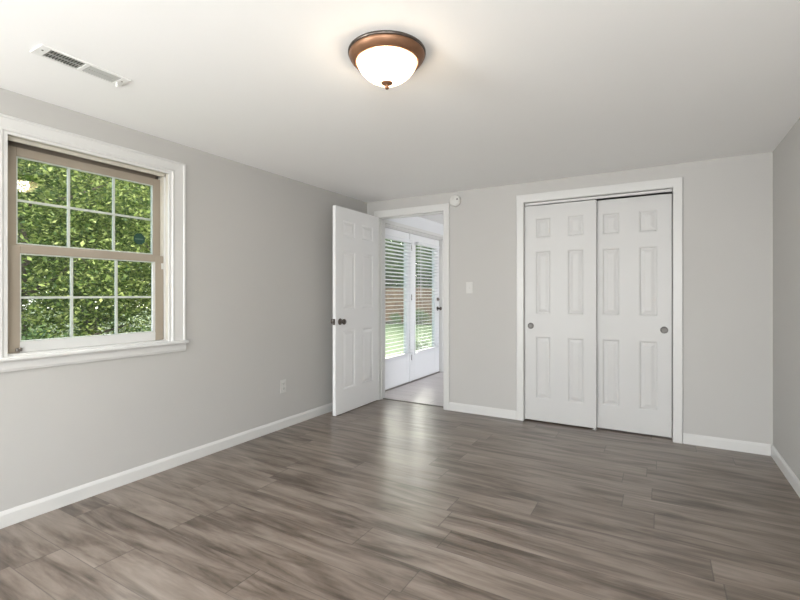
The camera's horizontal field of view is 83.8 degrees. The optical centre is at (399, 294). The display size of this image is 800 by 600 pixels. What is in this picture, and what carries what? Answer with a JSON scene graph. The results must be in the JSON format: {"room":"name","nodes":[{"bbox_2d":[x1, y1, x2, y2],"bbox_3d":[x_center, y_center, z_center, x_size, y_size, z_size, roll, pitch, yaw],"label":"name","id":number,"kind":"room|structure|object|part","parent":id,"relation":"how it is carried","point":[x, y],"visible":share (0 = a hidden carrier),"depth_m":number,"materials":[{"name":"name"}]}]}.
{"room":"empty bedroom","nodes":[
{"label":"empty bedroom","id":0,"kind":"room"},
{"bbox_2d":[0,88,442,511],"bbox_3d":[-1.656,0.204,3.109,0.140,2.592,10.980,0,0,30],"label":"wall","id":1,"kind":"structure","parent":0,"point":[259,243],"depth_m":3.33,"materials":[{"name":"paint"}]},
{"bbox_2d":[0,113,188,372],"bbox_3d":[-1.859,-0.264,2.713,0.181,1.327,1.134,0,0,30],"label":"window","id":2,"kind":"structure","parent":1,"relation":"in","point":[19,138],"depth_m":2.69,"materials":[{"name":"paint"}]},
{"bbox_3d":[-1.907,-0.515,2.756,0.030,0.573,0.861,0,0,30],"label":"sash","id":3,"kind":"part","parent":2,"relation":"part of","materials":[{"name":"paint"}]},
{"bbox_3d":[-1.873,0.024,2.731,0.032,0.578,0.858,0,0,30],"label":"sash","id":4,"kind":"part","parent":2,"relation":"part of","materials":[{"name":"paint"}]},
{"bbox_2d":[0,402,332,528],"bbox_3d":[-2.331,1.159,1.801,0.013,0.083,7.760,0,0,30],"label":"baseboard","id":5,"kind":"structure","parent":1,"relation":"attached to","point":[11,516],"depth_m":2.89,"materials":[{"name":"paint"}]},
{"bbox_2d":[280,379,285,392],"bbox_3d":[-1.049,0.824,4.003,0.008,0.116,0.070,0,0,30],"label":"wall outlet","id":6,"kind":"object","parent":1,"relation":"attached to","point":[282,382],"visible":1,"depth_m":4.00,"materials":[{"name":"grey plastic"}]},
{"bbox_2d":[385,228,410,389],"bbox_3d":[-0.099,0.177,5.704,0.056,2.018,0.908,0,0,30],"label":"door","id":7,"kind":"structure","parent":1,"relation":"in","point":[398,369],"depth_m":5.98,"materials":[{"name":"paint"}]},
{"bbox_3d":[-0.089,0.055,5.683,0.010,1.564,0.749,0,0,30],"label":"glazing frame","id":8,"kind":"part","parent":7,"relation":"part of","materials":[{"name":"paint"}]},
{"bbox_2d":[385,234,412,359],"bbox_3d":[-0.047,0.033,5.670,0.066,1.525,0.795,0,0,30],"label":"window blind","id":9,"kind":"object","parent":1,"relation":"attached to","point":[389,237],"visible":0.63,"depth_m":5.69,"materials":[{"name":"white plastic"}]},
{"bbox_3d":[-0.051,0.787,5.672,0.052,0.016,0.795,0,0,30],"label":"rail","id":10,"kind":"part","parent":9,"relation":"part of","materials":[{"name":"white plastic"}]},
{"bbox_2d":[385,371,439,391],"bbox_3d":[0.099,1.194,6.120,0.135,0.012,1.830,0,0,30],"label":"door sill","id":11,"kind":"structure","parent":1,"relation":"attached to","point":[438,371],"depth_m":6.08,"materials":[{"name":"silver metal"}]},
{"bbox_2d":[385,219,442,371],"bbox_3d":[0.141,0.143,6.142,0.185,2.113,1.990,0,0,30],"label":"door frame","id":12,"kind":"structure","parent":1,"relation":"attached to","point":[388,224],"depth_m":6.88,"materials":[{"name":"paint"}]},
{"bbox_2d":[411,234,441,380],"bbox_3d":[0.384,0.177,6.476,0.112,2.018,0.924,0,0,30],"label":"door","id":13,"kind":"structure","parent":1,"relation":"in","point":[423,363],"depth_m":6.45,"materials":[{"name":"paint"}]},
{"bbox_3d":[0.366,0.055,6.462,0.010,1.564,0.664,0,0,30],"label":"glazing frame","id":14,"kind":"part","parent":13,"relation":"part of","materials":[{"name":"paint"}]},
{"bbox_2d":[415,242,439,351],"bbox_3d":[0.408,0.033,6.449,0.066,1.525,0.670,0,0,30],"label":"window blind","id":15,"kind":"object","parent":1,"relation":"attached to","point":[416,243],"visible":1,"depth_m":6.41,"materials":[{"name":"white plastic"}]},
{"bbox_3d":[0.404,0.787,6.451,0.052,0.016,0.670,0,0,30],"label":"rail","id":16,"kind":"part","parent":15,"relation":"part of","materials":[{"name":"white plastic"}]},
{"bbox_2d":[0,0,799,223],"bbox_3d":[0.100,-1.187,2.084,4.208,0.250,10.980,0,0,30],"label":"ceiling","id":17,"kind":"structure","parent":0,"point":[503,92],"depth_m":2.24,"materials":[{"name":"paint"}]},
{"bbox_2d":[30,44,130,86],"bbox_3d":[-1.473,-1.048,2.075,0.112,0.029,0.370,0,0,30],"label":"ceiling vent","id":18,"kind":"object","parent":17,"relation":"in","point":[42,50],"visible":1,"depth_m":2.06,"materials":[{"name":"white metal"}]},
{"bbox_2d":[348,30,425,89],"bbox_3d":[-0.058,-0.982,1.958,0.341,0.161,0.341,0,0,30],"label":"ceiling lamp","id":19,"kind":"object","parent":17,"relation":"attached to","point":[385,58],"visible":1,"depth_m":1.87,"materials":[{"name":"white glass"}]},
{"bbox_3d":[-0.058,-0.977,1.958,0.262,0.098,0.262,0,0,30],"label":"lamp shade","id":20,"kind":"part","parent":19,"relation":"part of","materials":[{"name":"white glass"}]},
{"bbox_2d":[0,372,799,599],"bbox_3d":[0.100,1.260,2.084,4.208,0.120,10.980,0,0,30],"label":"floor","id":21,"kind":"structure","parent":0,"point":[382,499],"depth_m":2.36,"materials":[{"name":"grey laminate"}]},
{"bbox_2d":[383,398,442,406],"bbox_3d":[0.150,1.197,4.932,0.807,0.006,0.039,0,0,30],"label":"threshold","id":22,"kind":"object","parent":21,"relation":"on","point":[383,398],"visible":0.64,"depth_m":4.92,"materials":[{"name":"grey"}]},
{"bbox_2d":[367,152,772,444],"bbox_3d":[1.212,0.069,4.260,3.652,2.262,0.060,0,0,30],"label":"wall","id":23,"kind":"structure","parent":0,"point":[728,202],"depth_m":3.56,"materials":[{"name":"paint"}]},
{"bbox_2d":[331,205,378,415],"bbox_3d":[-0.450,0.158,4.727,0.167,2.068,0.825,0,0,29],"label":"door","id":24,"kind":"structure","parent":23,"relation":"in","point":[355,321],"depth_m":4.66,"materials":[{"name":"white paint"}]},
{"bbox_3d":[-0.569,0.270,4.412,0.066,0.064,0.064,0,0,29],"label":"knob","id":25,"kind":"part","parent":24,"relation":"part of","materials":[{"name":"brown metal"}]},
{"bbox_2d":[374,203,449,409],"bbox_3d":[0.139,0.125,4.914,0.935,2.150,0.141,0,0,30],"label":"door frame","id":26,"kind":"structure","parent":23,"relation":"attached to","point":[445,207],"depth_m":4.75,"materials":[{"name":"paint"}]},
{"bbox_2d":[450,195,460,206],"bbox_3d":[0.565,-0.965,4.581,0.122,0.122,0.038,0,0,30],"label":"smoke detector","id":27,"kind":"object","parent":23,"relation":"attached to","point":[455,200],"visible":1,"depth_m":4.57,"materials":[{"name":"grey plastic"}]},
{"bbox_2d":[466,282,472,292],"bbox_3d":[0.701,-0.068,4.514,0.070,0.116,0.016,0,0,30],"label":"light switch","id":28,"kind":"object","parent":23,"relation":"attached to","point":[469,285],"visible":1,"depth_m":4.52,"materials":[{"name":"white plastic"}]},
{"bbox_2d":[449,402,515,419],"bbox_3d":[0.815,1.159,4.449,0.701,0.083,0.013,0,0,30],"label":"baseboard","id":29,"kind":"structure","parent":23,"relation":"attached to","point":[474,409],"depth_m":4.44,"materials":[{"name":"paint"}]},
{"bbox_2d":[525,189,671,205],"bbox_3d":[1.731,-0.856,3.986,1.195,0.020,0.086,0,0,30],"label":"closet track","id":30,"kind":"object","parent":23,"relation":"attached to","point":[664,190],"visible":1,"depth_m":3.92,"materials":[{"name":"metal"}]},
{"bbox_2d":[525,200,596,427],"bbox_3d":[1.470,0.174,4.113,0.630,2.024,0.038,0,0,30],"label":"door","id":31,"kind":"structure","parent":30,"relation":"hanging from","point":[560,238],"depth_m":4.09,"materials":[{"name":"paint"}]},
{"bbox_3d":[1.240,0.297,4.229,0.059,0.059,0.005,0,0,30],"label":"finger pull","id":32,"kind":"part","parent":31,"relation":"part of","materials":[{"name":"silver metal"}]},
{"bbox_2d":[597,194,671,437],"bbox_3d":[1.986,0.175,3.860,0.628,2.022,0.038,0,0,30],"label":"door","id":33,"kind":"structure","parent":30,"relation":"hanging from","point":[634,234],"depth_m":3.83,"materials":[{"name":"paint"}]},
{"bbox_3d":[2.203,0.297,3.715,0.059,0.059,0.005,0,0,30],"label":"finger pull","id":34,"kind":"part","parent":33,"relation":"part of","materials":[{"name":"silver metal"}]},
{"bbox_2d":[516,177,682,442],"bbox_3d":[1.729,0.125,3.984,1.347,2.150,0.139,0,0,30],"label":"door frame","id":35,"kind":"structure","parent":23,"relation":"attached to","point":[676,183],"depth_m":3.77,"materials":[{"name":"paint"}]},
{"bbox_2d":[683,433,770,455],"bbox_3d":[2.521,1.159,3.454,0.551,0.083,0.013,0,0,30],"label":"baseboard","id":36,"kind":"structure","parent":23,"relation":"attached to","point":[692,439],"depth_m":3.44,"materials":[{"name":"paint"}]},
{"bbox_2d":[773,118,799,479],"bbox_3d":[0.857,0.219,-0.107,0.140,2.562,7.960,0,0,30],"label":"wall","id":37,"kind":"structure","parent":0,"point":[786,156],"depth_m":2.93,"materials":[{"name":"paint"}]},
{"bbox_2d":[771,445,799,497],"bbox_3d":[0.811,1.159,-0.034,0.013,0.083,7.760,0,0,30],"label":"baseboard","id":38,"kind":"structure","parent":37,"relation":"attached to","point":[781,463],"depth_m":2.91,"materials":[{"name":"paint"}]},
{"label":"outside","id":39,"kind":"structure","parent":0,"visible":0},
{"bbox_2d":[26,309,431,357],"bbox_3d":[-6.109,1.420,23.253,58.000,0.060,66.000,0,0,30],"label":"ground","id":40,"kind":"structure","parent":39,"point":[427,331],"depth_m":16.05,"materials":[{"name":"green plant"}]},
{"bbox_2d":[21,317,67,339],"bbox_3d":[-4.235,0.908,4.779,1.516,1.305,1.686,0,0,43],"label":"shrub","id":41,"kind":"object","parent":40,"relation":"on","point":[34,333],"visible":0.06,"depth_m":4.90,"materials":[{"name":"green plant"}]},
{"bbox_2d":[18,158,150,339],"bbox_3d":[-5.409,-1.069,6.249,4.352,5.355,4.247,0,0,42],"label":"tree","id":42,"kind":"object","parent":40,"relation":"on","point":[42,170],"visible":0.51,"depth_m":6.09,"materials":[{"name":"green plant"}]},
{"bbox_2d":[18,163,150,337],"bbox_3d":[-6.931,-1.549,9.832,5.610,6.381,5.413,0,0,22],"label":"tree","id":43,"kind":"object","parent":40,"relation":"on","point":[39,187],"visible":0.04,"depth_m":9.15,"materials":[{"name":"green plant"}]},
{"bbox_2d":[18,161,150,333],"bbox_3d":[-10.120,-3.287,14.346,8.264,9.569,8.484,0,0,-11],"label":"tree","id":44,"kind":"object","parent":40,"relation":"on","point":[25,161],"visible":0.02,"depth_m":13.43,"materials":[{"name":"green plant"}]},
{"bbox_2d":[48,173,150,332],"bbox_3d":[-3.928,-1.004,8.529,4.421,5.211,4.582,0,0,40],"label":"tree","id":45,"kind":"object","parent":40,"relation":"on","point":[135,313],"visible":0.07,"depth_m":7.48,"materials":[{"name":"green plant"}]},
{"bbox_2d":[129,322,150,331],"bbox_3d":[-3.162,0.908,6.412,1.686,1.305,1.516,0,0,19],"label":"shrub","id":46,"kind":"object","parent":40,"relation":"on","point":[144,329],"visible":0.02,"depth_m":6.25,"materials":[{"name":"green plant"}]},
{"bbox_2d":[385,240,399,288],"bbox_3d":[-1.969,-1.509,27.232,5.279,5.954,5.142,0,0,-17],"label":"tree","id":47,"kind":"object","parent":40,"relation":"on","point":[391,240],"visible":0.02,"depth_m":26.17,"materials":[{"name":"green plant"}]},
{"bbox_2d":[385,321,431,324],"bbox_3d":[-1.214,1.440,22.711,15.000,0.160,1.000,0,0,30],"label":"bed","id":48,"kind":"object","parent":40,"relation":"on","point":[386,322],"depth_m":21.62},
{"bbox_2d":[388,313,401,322],"bbox_3d":[-0.233,1.164,21.767,0.758,0.652,0.843,0,0,15],"label":"shrub","id":49,"kind":"object","parent":48,"relation":"on","point":[396,319],"visible":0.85,"depth_m":21.71,"materials":[{"name":"green plant"}]},
{"bbox_2d":[416,307,430,322],"bbox_3d":[0.958,1.061,21.044,1.180,0.914,1.061,0,0,30],"label":"shrub","id":50,"kind":"object","parent":48,"relation":"on","point":[419,319],"visible":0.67,"depth_m":21.00,"materials":[{"name":"green plant"}]},
{"bbox_2d":[385,286,431,321],"bbox_3d":[-0.086,0.510,22.695,17.055,1.820,0.110,0,0,30],"label":"fence","id":51,"kind":"object","parent":40,"relation":"on","point":[428,301],"visible":0.05,"depth_m":22.54,"materials":[{"name":"brown wood"}]},
{"bbox_3d":[-0.090,0.523,22.646,2.426,1.694,0.022,0,0,30],"label":"board panel","id":52,"kind":"part","parent":51,"relation":"part of","materials":[{"name":"brown wood"}]},
{"bbox_3d":[2.008,0.523,21.421,2.426,1.694,0.022,0,0,30],"label":"board panel","id":53,"kind":"part","parent":51,"relation":"part of","materials":[{"name":"brown wood"}]},
{"bbox_2d":[385,239,431,288],"bbox_3d":[0.489,-1.509,26.432,5.142,5.954,5.279,0,0,-1],"label":"tree","id":54,"kind":"object","parent":40,"relation":"on","point":[393,248],"visible":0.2,"depth_m":25.31,"materials":[{"name":"green plant"}]},
{"bbox_2d":[400,334,431,353],"bbox_3d":[0.389,1.133,8.796,0.896,0.692,0.784,0,0,2],"label":"shrub","id":55,"kind":"object","parent":40,"relation":"on","point":[420,342],"visible":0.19,"depth_m":8.75,"materials":[{"name":"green plant"}]},
{"bbox_2d":[416,245,431,287],"bbox_3d":[2.670,-1.369,25.330,5.027,5.670,4.897,0,0,20],"label":"tree","id":56,"kind":"object","parent":40,"relation":"on","point":[428,270],"visible":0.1,"depth_m":24.53,"materials":[{"name":"green plant"}]}
]}

